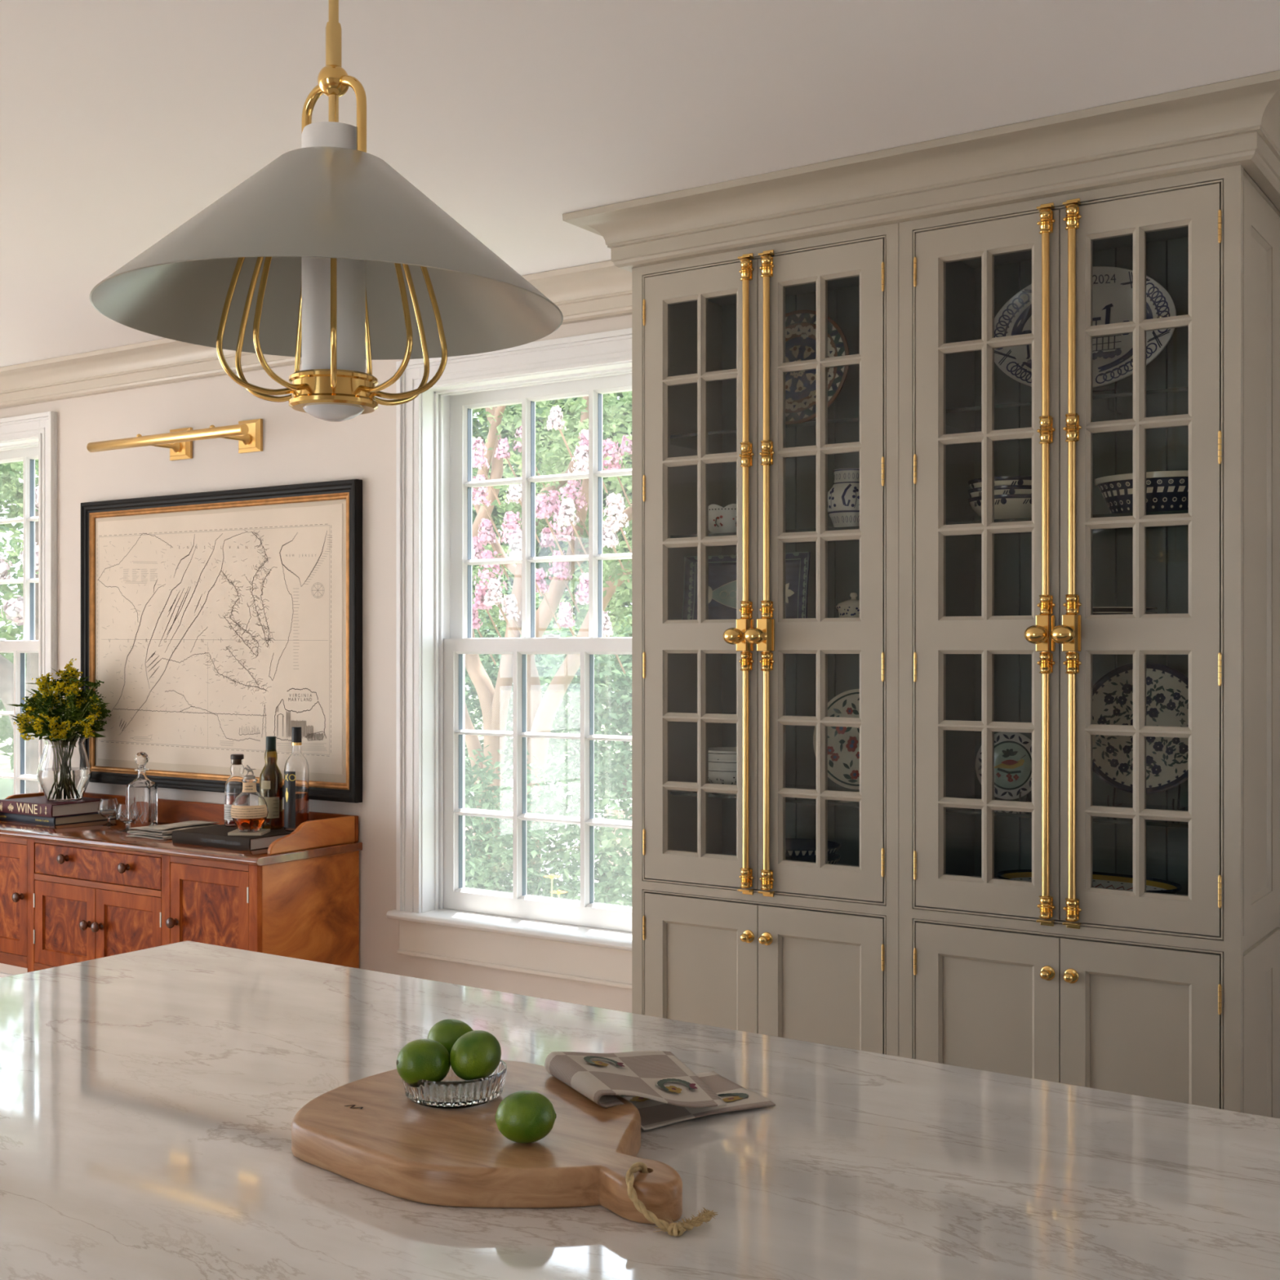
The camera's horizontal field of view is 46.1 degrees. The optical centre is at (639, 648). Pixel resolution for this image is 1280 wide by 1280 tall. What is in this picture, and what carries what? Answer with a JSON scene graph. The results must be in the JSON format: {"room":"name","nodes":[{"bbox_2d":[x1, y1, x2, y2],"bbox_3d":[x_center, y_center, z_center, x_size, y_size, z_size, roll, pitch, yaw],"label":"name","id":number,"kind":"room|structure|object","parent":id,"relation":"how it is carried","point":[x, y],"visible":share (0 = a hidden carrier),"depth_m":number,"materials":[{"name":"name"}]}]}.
{"room":"kitchen","nodes":[
{"label":"kitchen","id":0,"kind":"room"},
{"bbox_2d":[0,314,631,1013],"bbox_3d":[0.355,0.164,4.393,9.870,2.813,0.185,0,0,34],"label":"wall","id":1,"kind":"structure","parent":0,"point":[299,447],"depth_m":5.30,"materials":[{"name":"beige paint"}]},
{"bbox_2d":[0,411,57,794],"bbox_3d":[-2.773,0.028,6.491,1.144,1.988,0.301,0,0,34],"label":"window","id":2,"kind":"structure","parent":1,"relation":"in","point":[26,438],"depth_m":6.22,"materials":[{"name":"white paint"}]},
{"bbox_2d":[86,418,262,460],"bbox_3d":[-1.669,-0.772,5.506,0.849,0.116,0.219,0,0,34],"label":"picture light","id":3,"kind":"object","parent":1,"relation":"attached to","point":[249,433],"visible":1,"depth_m":5.43,"materials":[{"name":"gold metal"}]},
{"bbox_2d":[80,479,362,803],"bbox_3d":[-1.588,-0.026,5.558,1.507,1.106,0.035,0,0,34],"label":"framed map","id":4,"kind":"object","parent":1,"relation":"attached to","point":[215,624],"visible":0.99,"depth_m":5.53,"materials":[{"name":"beige paper"}]},
{"bbox_2d":[0,260,631,408],"bbox_3d":[-1.381,-1.075,1.801,9.500,0.133,6.055,0,0,34],"label":"trim","id":5,"kind":"structure","parent":1,"relation":"attached to","point":[600,290],"depth_m":5.63,"materials":[{"name":"beige paint"}]},
{"bbox_2d":[386,328,631,989],"bbox_3d":[-0.289,0.028,4.827,1.144,1.988,0.301,0,0,34],"label":"window","id":6,"kind":"structure","parent":1,"relation":"in","point":[435,484],"depth_m":4.96,"materials":[{"name":"white paint"}]},
{"bbox_2d":[0,0,1279,367],"bbox_3d":[-1.381,-1.218,1.801,9.870,0.150,6.425,0,0,34],"label":"ceiling","id":7,"kind":"structure","parent":0,"point":[122,122],"depth_m":3.08,"materials":[{"name":"white paint"}]},
{"bbox_2d":[89,0,563,422],"bbox_3d":[-0.377,-0.712,1.850,0.565,0.862,0.565,0,0,34],"label":"pendant lamp","id":8,"kind":"object","parent":7,"relation":"hanging from","point":[326,256],"visible":1,"depth_m":1.82,"materials":[{"name":"grey metal"}]},
{"bbox_3d":[-1.381,1.550,1.801,9.870,0.060,6.425,0,0,34],"label":"floor","id":9,"kind":"structure","parent":0,"visible":0},
{"bbox_2d":[0,791,362,972],"bbox_3d":[-1.779,1.045,5.404,1.674,0.950,0.487,0,0,34],"label":"sideboard","id":10,"kind":"object","parent":9,"relation":"on","point":[72,893],"visible":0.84,"depth_m":5.10,"materials":[{"name":"brown wood"}]},
{"bbox_2d":[0,812,116,826],"bbox_3d":[-2.261,0.646,5.826,0.358,0.032,0.280,0,0,34],"label":"book","id":11,"kind":"object","parent":10,"relation":"on","point":[68,820],"visible":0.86,"depth_m":5.71,"materials":[{"name":"black paper"}]},
{"bbox_2d":[0,795,101,817],"bbox_3d":[-2.268,0.607,5.805,0.340,0.047,0.258,0,0,34],"label":"book","id":12,"kind":"object","parent":11,"relation":"on","point":[38,806],"visible":0.9,"depth_m":5.71,"materials":[{"name":"red paper"}]},
{"bbox_2d":[36,737,92,800],"bbox_3d":[-2.223,0.464,5.805,0.201,0.238,0.201,0,0,34],"label":"vase","id":13,"kind":"object","parent":12,"relation":"on","point":[64,773],"visible":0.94,"depth_m":5.74,"materials":[{"name":"clear glass"}]},
{"bbox_2d":[8,657,111,741],"bbox_3d":[-2.237,0.305,5.779,0.423,0.538,0.365,0,0,9],"label":"flower bouquet","id":14,"kind":"object","parent":13,"relation":"in","point":[48,721],"visible":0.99,"depth_m":5.74,"materials":[{"name":"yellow plant"}]},
{"bbox_2d":[97,797,119,826],"bbox_3d":[-1.994,0.613,5.639,0.077,0.099,0.077,0,0,-30],"label":"glass","id":15,"kind":"object","parent":10,"relation":"on","point":[107,807],"visible":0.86,"depth_m":5.61,"materials":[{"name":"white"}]},
{"bbox_2d":[115,802,138,831],"bbox_3d":[-1.864,0.613,5.461,0.077,0.099,0.077,0,0,-30],"label":"glass","id":16,"kind":"object","parent":10,"relation":"on","point":[126,813],"visible":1,"depth_m":5.44,"materials":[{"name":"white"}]},
{"bbox_2d":[124,751,158,827],"bbox_3d":[-1.855,0.523,5.594,0.093,0.278,0.093,0,0,0],"label":"decanter","id":17,"kind":"object","parent":10,"relation":"on","point":[143,792],"visible":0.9,"depth_m":5.55,"materials":[{"name":"clear glass"}]},
{"bbox_2d":[125,820,219,839],"bbox_3d":[-1.647,0.639,5.319,0.252,0.046,0.221,0,0,34],"label":"napkin","id":18,"kind":"object","parent":10,"relation":"on","point":[162,832],"visible":0.62,"depth_m":5.27,"materials":[{"name":"grey fabric"}]},
{"bbox_2d":[171,824,292,850],"bbox_3d":[-1.354,0.642,5.141,0.383,0.040,0.301,0,0,34],"label":"book","id":19,"kind":"object","parent":10,"relation":"on","point":[215,836],"visible":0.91,"depth_m":5.02,"materials":[{"name":"black paper"}]},
{"bbox_2d":[224,754,244,826],"bbox_3d":[-1.413,0.496,5.271,0.088,0.250,0.088,0,0,34],"label":"liquor bottle","id":20,"kind":"object","parent":19,"relation":"on","point":[233,784],"visible":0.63,"depth_m":5.24,"materials":[{"name":"clear glass"}]},
{"bbox_2d":[227,828,270,835],"bbox_3d":[-1.313,0.617,5.049,0.112,0.009,0.112,0,0,2],"label":"coaster","id":21,"kind":"object","parent":19,"relation":"on","point":[263,831],"visible":0.85,"depth_m":5.00,"materials":[{"name":"beige stone"}]},
{"bbox_2d":[230,764,268,831],"bbox_3d":[-1.310,0.501,5.044,0.124,0.222,0.124,0,0,34],"label":"liquor bottle","id":22,"kind":"object","parent":21,"relation":"on","point":[249,811],"visible":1,"depth_m":5.01,"materials":[{"name":"clear glass"}]},
{"bbox_2d":[231,807,264,817],"bbox_3d":[-1.310,0.545,5.001,0.114,0.027,0.038,0,0,0],"label":"print","id":23,"kind":"object","parent":22,"relation":"on","point":[235,811],"depth_m":4.99,"materials":[{"name":"beige"}]},
{"bbox_2d":[258,736,282,830],"bbox_3d":[-1.274,0.462,5.186,0.080,0.318,0.080,0,0,34],"label":"liquor bottle","id":24,"kind":"object","parent":19,"relation":"on","point":[270,781],"visible":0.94,"depth_m":5.16,"materials":[{"name":"green glass"}]},
{"bbox_2d":[284,726,309,831],"bbox_3d":[-1.175,0.445,5.141,0.083,0.353,0.084,0,0,34],"label":"liquor bottle","id":25,"kind":"object","parent":19,"relation":"on","point":[296,771],"visible":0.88,"depth_m":5.11,"materials":[{"name":"clear glass"}]},
{"bbox_2d":[284,773,296,801],"bbox_3d":[-1.191,0.475,5.107,0.049,0.097,0.008,0,0,25],"label":"print","id":26,"kind":"object","parent":25,"relation":"on","point":[290,779],"depth_m":5.10,"materials":[{"name":"gold paper"}]},
{"bbox_2d":[631,222,898,1056],"bbox_3d":[0.394,0.256,3.921,0.762,2.529,0.552,0,0,34],"label":"china cabinet","id":27,"kind":"object","parent":9,"relation":"on","point":[728,931],"visible":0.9,"depth_m":3.80,"materials":[{"name":"paint"}]},
{"bbox_2d":[708,503,736,533],"bbox_3d":[0.233,-0.340,4.002,0.158,0.079,0.158,0,0,34],"label":"bowl","id":28,"kind":"object","parent":27,"relation":"on","point":[721,519],"visible":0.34,"depth_m":3.94,"materials":[{"name":"white ceramic"}]},
{"bbox_2d":[708,767,736,784],"bbox_3d":[0.253,0.347,4.007,0.179,0.066,0.179,0,0,34],"label":"bowl","id":29,"kind":"object","parent":27,"relation":"on","point":[716,775],"visible":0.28,"depth_m":3.94,"materials":[{"name":"white ceramic"}]},
{"bbox_2d":[708,759,736,768],"bbox_3d":[0.253,0.324,4.007,0.179,0.066,0.179,0,0,34],"label":"bowl","id":30,"kind":"object","parent":29,"relation":"on","point":[713,763],"visible":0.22,"depth_m":3.93,"materials":[{"name":"white ceramic"}]},
{"bbox_2d":[708,746,736,759],"bbox_3d":[0.253,0.301,4.007,0.179,0.066,0.179,0,0,34],"label":"bowl","id":31,"kind":"object","parent":30,"relation":"on","point":[716,753],"visible":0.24,"depth_m":3.94,"materials":[{"name":"white ceramic"}]},
{"bbox_2d":[681,551,810,619],"bbox_3d":[0.278,-0.147,3.963,0.380,0.211,0.045,0,0,34],"label":"square dish","id":32,"kind":"object","parent":27,"relation":"on","point":[722,568],"visible":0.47,"depth_m":4.00,"materials":[{"name":"blue ceramic"}]},
{"bbox_2d":[671,441,854,453],"bbox_3d":[0.432,-0.562,3.978,0.722,0.008,0.367,0,0,34],"label":"shelf","id":33,"kind":"object","parent":27,"relation":"attached to","point":[679,447],"depth_m":4.16,"materials":[{"name":"grey wood"}]},
{"bbox_2d":[670,782,859,803],"bbox_3d":[0.432,0.384,3.978,0.722,0.008,0.367,0,0,34],"label":"shelf","id":34,"kind":"object","parent":27,"relation":"attached to","point":[811,785],"depth_m":3.98,"materials":[{"name":"grey wood"}]},
{"bbox_2d":[714,539,859,546],"bbox_3d":[0.432,-0.296,3.978,0.722,0.008,0.367,0,0,34],"label":"shelf","id":35,"kind":"object","parent":27,"relation":"attached to","point":[853,543],"depth_m":4.14,"materials":[{"name":"grey wood"}]},
{"bbox_2d":[785,419,832,443],"bbox_3d":[0.433,-0.616,4.069,0.145,0.101,0.107,0,0,34],"label":"plate stand","id":36,"kind":"object","parent":27,"relation":"on","point":[830,438],"visible":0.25,"depth_m":4.05,"materials":[{"name":"black metal"}]},
{"bbox_2d":[785,310,848,424],"bbox_3d":[0.421,-0.758,4.051,0.316,0.314,0.048,0,0,34],"label":"plate","id":37,"kind":"object","parent":36,"relation":"on","point":[800,325],"visible":0.44,"depth_m":4.04,"materials":[{"name":"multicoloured ceramic"}]},
{"bbox_2d":[813,853,840,864],"bbox_3d":[0.400,0.565,3.921,0.246,0.050,0.246,0,0,34],"label":"bowl","id":38,"kind":"object","parent":27,"relation":"on","point":[835,858],"visible":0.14,"depth_m":3.88,"materials":[{"name":"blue ceramic"}]},
{"bbox_2d":[785,838,840,862],"bbox_3d":[0.400,0.535,3.921,0.246,0.050,0.246,0,0,34],"label":"bowl","id":39,"kind":"object","parent":38,"relation":"on","point":[796,849],"visible":0.28,"depth_m":3.88,"materials":[{"name":"blue ceramic"}]},
{"bbox_2d":[813,688,859,789],"bbox_3d":[0.575,0.237,3.939,0.264,0.263,0.044,0,0,33],"label":"plate","id":40,"kind":"object","parent":27,"relation":"on","point":[843,742],"visible":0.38,"depth_m":3.97,"materials":[{"name":"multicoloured ceramic"}]},
{"bbox_2d":[827,468,859,527],"bbox_3d":[0.536,-0.377,3.818,0.128,0.153,0.126,0,0,34],"label":"ginger jar","id":41,"kind":"object","parent":27,"relation":"on","point":[843,496],"visible":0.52,"depth_m":3.77,"materials":[{"name":"white ceramic"}]},
{"bbox_2d":[835,592,859,617],"bbox_3d":[0.543,-0.089,3.814,0.090,0.107,0.091,0,0,34],"label":"lidded jar","id":42,"kind":"object","parent":27,"relation":"on","point":[850,608],"visible":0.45,"depth_m":3.78,"materials":[{"name":"beige ceramic"}]},
{"bbox_2d":[562,70,1279,272],"bbox_3d":[0.706,-1.075,3.694,1.797,0.133,0.587,0,0,34],"label":"trim","id":43,"kind":"structure","parent":27,"relation":"attached to","point":[1235,122],"depth_m":3.40,"materials":[{"name":"paint"}]},
{"bbox_2d":[898,164,1279,1118],"bbox_3d":[1.032,0.256,3.494,0.769,2.529,0.552,0,0,34],"label":"china cabinet","id":44,"kind":"object","parent":9,"relation":"on","point":[1056,976],"visible":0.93,"depth_m":3.38,"materials":[{"name":"paint"}]},
{"bbox_2d":[975,409,982,428],"bbox_3d":[0.884,-0.589,3.849,0.047,0.045,0.047,0,0,34],"label":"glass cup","id":45,"kind":"object","parent":44,"relation":"on","point":[979,412],"visible":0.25,"depth_m":3.84,"materials":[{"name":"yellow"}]},
{"bbox_2d":[968,493,1031,519],"bbox_3d":[0.883,-0.329,3.579,0.200,0.058,0.200,0,0,34],"label":"bowl","id":46,"kind":"object","parent":44,"relation":"on","point":[1007,506],"visible":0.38,"depth_m":3.50,"materials":[{"name":"beige ceramic"}]},
{"bbox_2d":[968,484,1031,497],"bbox_3d":[0.883,-0.350,3.579,0.200,0.058,0.200,0,0,34],"label":"bowl","id":47,"kind":"object","parent":46,"relation":"on","point":[1007,489],"visible":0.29,"depth_m":3.49,"materials":[{"name":"beige ceramic"}]},
{"bbox_2d":[968,475,1031,488],"bbox_3d":[0.883,-0.371,3.579,0.200,0.058,0.200,0,0,34],"label":"bowl","id":48,"kind":"object","parent":47,"relation":"on","point":[1006,480],"visible":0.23,"depth_m":3.49,"materials":[{"name":"beige ceramic"}]},
{"bbox_2d":[994,791,1031,801],"bbox_3d":[0.919,0.345,3.716,0.085,0.071,0.107,0,0,34],"label":"plate stand","id":49,"kind":"object","parent":44,"relation":"on","point":[1020,795],"visible":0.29,"depth_m":3.69,"materials":[{"name":"black metal"}]},
{"bbox_2d":[975,732,1031,799],"bbox_3d":[0.908,0.287,3.700,0.168,0.168,0.030,0,0,34],"label":"plate","id":50,"kind":"object","parent":49,"relation":"on","point":[1012,750],"visible":0.73,"depth_m":3.70,"materials":[{"name":"white ceramic"}]},
{"bbox_2d":[945,795,1188,824],"bbox_3d":[1.065,0.384,3.554,0.717,0.008,0.367,0,0,34],"label":"shelf","id":51,"kind":"object","parent":44,"relation":"attached to","point":[1126,801],"depth_m":3.61,"materials":[{"name":"grey wood"}]},
{"bbox_2d":[967,524,1188,536],"bbox_3d":[1.065,-0.296,3.554,0.717,0.008,0.367,0,0,34],"label":"shelf","id":52,"kind":"object","parent":44,"relation":"attached to","point":[1166,531],"depth_m":3.68,"materials":[{"name":"grey wood"}]},
{"bbox_2d":[995,869,1182,893],"bbox_3d":[1.041,0.564,3.503,0.428,0.052,0.265,0,0,34],"label":"platter","id":53,"kind":"object","parent":44,"relation":"on","point":[1104,880],"visible":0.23,"depth_m":3.58,"materials":[{"name":"white ceramic"}]},
{"bbox_2d":[1092,381,1121,414],"bbox_3d":[1.085,-0.621,3.623,0.121,0.111,0.107,0,0,34],"label":"plate stand","id":54,"kind":"object","parent":44,"relation":"on","point":[1116,382],"visible":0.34,"depth_m":3.60,"materials":[{"name":"black metal"}]},
{"bbox_2d":[1092,266,1133,325],"bbox_3d":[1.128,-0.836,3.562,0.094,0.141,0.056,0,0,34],"label":"platter","id":55,"kind":"object","parent":44,"relation":"on","point":[1113,303],"depth_m":3.58,"materials":[{"name":"white ceramic"}]},
{"bbox_2d":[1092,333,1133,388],"bbox_3d":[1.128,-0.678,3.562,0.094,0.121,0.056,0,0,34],"label":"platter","id":56,"kind":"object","parent":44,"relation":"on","point":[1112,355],"depth_m":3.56,"materials":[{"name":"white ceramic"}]},
{"bbox_2d":[1094,470,1188,513],"bbox_3d":[1.179,-0.345,3.399,0.294,0.090,0.229,0,0,34],"label":"bowl","id":57,"kind":"object","parent":44,"relation":"on","point":[1166,491],"visible":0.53,"depth_m":3.31,"materials":[{"name":"blue ceramic"}]},
{"bbox_2d":[1106,784,1185,810],"bbox_3d":[1.198,0.310,3.559,0.155,0.141,0.107,0,0,34],"label":"plate stand","id":58,"kind":"object","parent":44,"relation":"on","point":[1114,788],"visible":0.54,"depth_m":3.54,"materials":[{"name":"black metal"}]},
{"bbox_2d":[1092,662,1188,794],"bbox_3d":[1.186,0.186,3.540,0.311,0.309,0.049,0,0,34],"label":"plate","id":59,"kind":"object","parent":58,"relation":"on","point":[1166,687],"visible":0.66,"depth_m":3.54,"materials":[{"name":"beige ceramic"}]},
{"bbox_3d":[1.060,-0.053,3.478,0.259,0.011,0.259,0,0,34],"label":"plate","id":60,"kind":"object","parent":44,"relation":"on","visible":0},
{"bbox_3d":[1.060,-0.065,3.478,0.259,0.011,0.259,0,0,34],"label":"plate","id":61,"kind":"object","parent":60,"relation":"on","visible":0},
{"bbox_2d":[1092,612,1157,614],"bbox_3d":[1.060,-0.076,3.478,0.259,0.011,0.259,0,0,34],"label":"plate","id":62,"kind":"object","parent":61,"relation":"on","point":[1093,613],"visible":0.19,"depth_m":3.36,"materials":[{"name":"blue ceramic"}]},
{"bbox_2d":[1092,606,1157,612],"bbox_3d":[1.060,-0.088,3.478,0.259,0.011,0.259,0,0,34],"label":"plate","id":63,"kind":"object","parent":62,"relation":"on","point":[1095,609],"visible":0.32,"depth_m":3.37,"materials":[{"name":"blue ceramic"}]},
{"bbox_3d":[0.088,1.081,1.697,3.181,0.878,1.118,0,0,34],"label":"kitchen island","id":64,"kind":"object","parent":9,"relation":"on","visible":0},
{"bbox_2d":[0,940,1279,1279],"bbox_3d":[0.013,0.621,1.585,3.290,0.042,1.496,0,0,34],"label":"island countertop","id":65,"kind":"structure","parent":64,"relation":"on","point":[150,1099],"depth_m":1.78,"materials":[{"name":"white stone"}]},
{"bbox_2d":[291,1059,717,1236],"bbox_3d":[-0.126,0.573,1.779,0.588,0.054,0.389,0,0,34],"label":"cutting board","id":66,"kind":"object","parent":65,"relation":"on","point":[366,1131],"visible":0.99,"depth_m":1.68,"materials":[{"name":"brown wood"}]},
{"bbox_2d":[402,1059,506,1108],"bbox_3d":[-0.231,0.539,1.869,0.130,0.036,0.130,0,0,34],"label":"glass bowl","id":67,"kind":"object","parent":66,"relation":"on","point":[452,1091],"visible":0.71,"depth_m":1.82,"materials":[{"name":"clear glass"}]},
{"bbox_2d":[395,1038,450,1084],"bbox_3d":[-0.265,0.507,1.841,0.067,0.058,0.058,0,0,-44],"label":"lime","id":68,"kind":"object","parent":67,"relation":"in","point":[424,1059],"visible":0.97,"depth_m":1.82,"materials":[{"name":"green food"}]},
{"bbox_2d":[426,1018,473,1053],"bbox_3d":[-0.239,0.501,1.914,0.064,0.057,0.058,0,0,41],"label":"lime","id":69,"kind":"object","parent":67,"relation":"in","point":[446,1032],"visible":0.38,"depth_m":1.90,"materials":[{"name":"green food"}]},
{"bbox_2d":[449,1030,501,1080],"bbox_3d":[-0.202,0.501,1.850,0.066,0.060,0.060,0,0,-41],"label":"lime","id":70,"kind":"object","parent":67,"relation":"in","point":[477,1054],"visible":0.98,"depth_m":1.83,"materials":[{"name":"green food"}]},
{"bbox_2d":[495,1090,556,1142],"bbox_3d":[-0.129,0.529,1.697,0.069,0.057,0.057,-2,0,0],"label":"lime","id":71,"kind":"object","parent":66,"relation":"on","point":[522,1116],"visible":1,"depth_m":1.68,"materials":[{"name":"green food"}]},
{"bbox_2d":[544,1050,775,1130],"bbox_3d":[0.019,0.562,1.974,0.285,0.070,0.208,0,0,-31],"label":"tea towel","id":72,"kind":"object","parent":65,"relation":"on","point":[664,1091],"visible":0.95,"depth_m":1.94,"materials":[{"name":"grey fabric"}]},
{"bbox_2d":[592,1060,608,1066],"bbox_3d":[-0.051,0.537,1.945,0.021,0.007,0.028,0,0,34],"label":"flower","id":73,"kind":"object","parent":72,"relation":"on","point":[595,1063],"depth_m":1.95,"materials":[{"name":"gold fabric"}]},
{"label":"outside","id":74,"kind":"structure","parent":0,"visible":0},
{"bbox_2d":[0,696,631,799],"bbox_3d":[7.394,1.970,24.512,75.000,0.200,41.040,0,0,34],"label":"ground","id":75,"kind":"structure","parent":74,"point":[6,785],"depth_m":23.91,"materials":[{"name":"green plant"}]},
{"bbox_2d":[0,595,26,773],"bbox_3d":[-7.080,0.458,19.766,3.557,3.221,2.847,0,0,15],"label":"shrub","id":76,"kind":"object","parent":75,"relation":"on","point":[6,727],"visible":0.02,"depth_m":19.40,"materials":[{"name":"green plant"}]},
{"bbox_2d":[0,464,37,655],"bbox_3d":[-8.875,-1.809,24.361,6.288,7.532,6.500,0,0,-19],"label":"tree","id":77,"kind":"object","parent":75,"relation":"on","point":[14,575],"visible":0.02,"depth_m":23.78,"materials":[{"name":"green plant"}]},
{"bbox_2d":[0,465,38,589],"bbox_3d":[-6.995,-1.974,22.220,5.420,7.688,4.611,0,0,34],"label":"tree","id":78,"kind":"object","parent":75,"relation":"on","point":[12,530],"visible":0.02,"depth_m":21.97,"materials":[{"name":"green plant"}]},
{"bbox_2d":[465,755,538,891],"bbox_3d":[-1.014,1.222,8.200,1.026,1.295,0.855,0,0,34],"label":"boxwood shrub","id":79,"kind":"object","parent":75,"relation":"on","point":[488,757],"visible":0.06,"depth_m":8.09,"materials":[{"name":"green plant"}]},
{"bbox_2d":[465,745,580,896],"bbox_3d":[-0.809,1.143,7.489,1.303,1.455,0.985,0,0,34],"label":"boxwood shrub","id":80,"kind":"object","parent":75,"relation":"on","point":[490,775],"visible":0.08,"depth_m":7.40,"materials":[{"name":"green plant"}]},
{"bbox_2d":[465,401,585,719],"bbox_3d":[-3.015,-1.801,23.189,6.409,7.342,5.349,0,0,34],"label":"tree","id":81,"kind":"object","parent":75,"relation":"on","point":[477,434],"visible":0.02,"depth_m":21.74,"materials":[{"name":"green plant"}]},
{"bbox_2d":[465,391,631,895],"bbox_3d":[-0.495,-0.189,8.898,3.067,4.120,2.077,0,0,34],"label":"crape myrtle","id":82,"kind":"object","parent":75,"relation":"on","point":[494,702],"visible":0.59,"depth_m":8.70,"materials":[{"name":"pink plant"}]},
{"bbox_2d":[465,746,631,906],"bbox_3d":[-0.393,1.155,6.714,1.035,1.433,1.285,0,0,-30],"label":"boxwood shrub","id":83,"kind":"object","parent":75,"relation":"on","point":[538,834],"visible":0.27,"depth_m":6.64,"materials":[{"name":"green plant"}]},
{"bbox_2d":[467,392,631,779],"bbox_3d":[-0.892,-1.676,21.413,5.660,7.092,4.747,0,0,34],"label":"tree","id":84,"kind":"object","parent":75,"relation":"on","point":[495,513],"visible":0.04,"depth_m":20.45,"materials":[{"name":"green plant"}]},
{"bbox_2d":[497,391,631,734],"bbox_3d":[0.684,-2.179,19.332,5.401,8.098,4.386,0,0,34],"label":"tree","id":85,"kind":"object","parent":75,"relation":"on","point":[571,422],"visible":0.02,"depth_m":18.95,"materials":[{"name":"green plant"}]},
{"bbox_2d":[506,807,631,900],"bbox_3d":[-2.087,1.860,15.301,12.500,0.020,5.900,0,0,34],"label":"patio","id":86,"kind":"structure","parent":75,"relation":"on","point":[598,814],"depth_m":14.74,"materials":[{"name":"stone"}]},
{"bbox_2d":[0,459,38,793],"bbox_3d":[-6.304,-0.742,15.713,4.402,5.260,2.798,0,0,34],"label":"shade tree","id":87,"kind":"object","parent":86,"relation":"on","point":[12,494],"visible":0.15,"depth_m":15.13,"materials":[{"name":"green plant"}]},
{"bbox_2d":[465,575,571,786],"bbox_3d":[-1.536,0.539,16.209,1.979,2.663,1.693,0,0,34],"label":"round shrub","id":88,"kind":"object","parent":86,"relation":"on","point":[491,668],"visible":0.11,"depth_m":15.96,"materials":[{"name":"green plant"}]},
{"bbox_2d":[505,779,602,883],"bbox_3d":[-0.709,1.460,12.066,0.950,0.780,0.060,0,0,34],"label":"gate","id":89,"kind":"object","parent":86,"relation":"on","point":[508,784],"visible":0.07,"depth_m":11.99,"materials":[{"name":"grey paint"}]},
{"bbox_2d":[535,606,631,799],"bbox_3d":[-0.133,0.704,14.826,2.016,2.332,1.741,0,0,34],"label":"tree","id":90,"kind":"object","parent":86,"relation":"on","point":[621,717],"visible":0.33,"depth_m":14.52,"materials":[{"name":"green plant"}]},
{"bbox_2d":[604,798,631,885],"bbox_3d":[0.087,1.530,11.647,0.760,0.680,0.310,0,0,34],"label":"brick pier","id":91,"kind":"structure","parent":86,"relation":"on","point":[606,809],"depth_m":11.67,"materials":[{"name":"white brick"}]},
{"bbox_2d":[508,732,631,906],"bbox_3d":[-0.184,1.148,7.753,1.428,1.444,0.873,0,0,34],"label":"boxwood shrub","id":92,"kind":"object","parent":75,"relation":"on","point":[615,780],"visible":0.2,"depth_m":7.72,"materials":[{"name":"green plant"}]},
{"bbox_2d":[551,813,631,906],"bbox_3d":[0.054,1.283,6.089,0.966,1.188,1.066,0,0,-19],"label":"boxwood shrub","id":93,"kind":"object","parent":75,"relation":"on","point":[622,900],"visible":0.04,"depth_m":6.08,"materials":[{"name":"green plant"}]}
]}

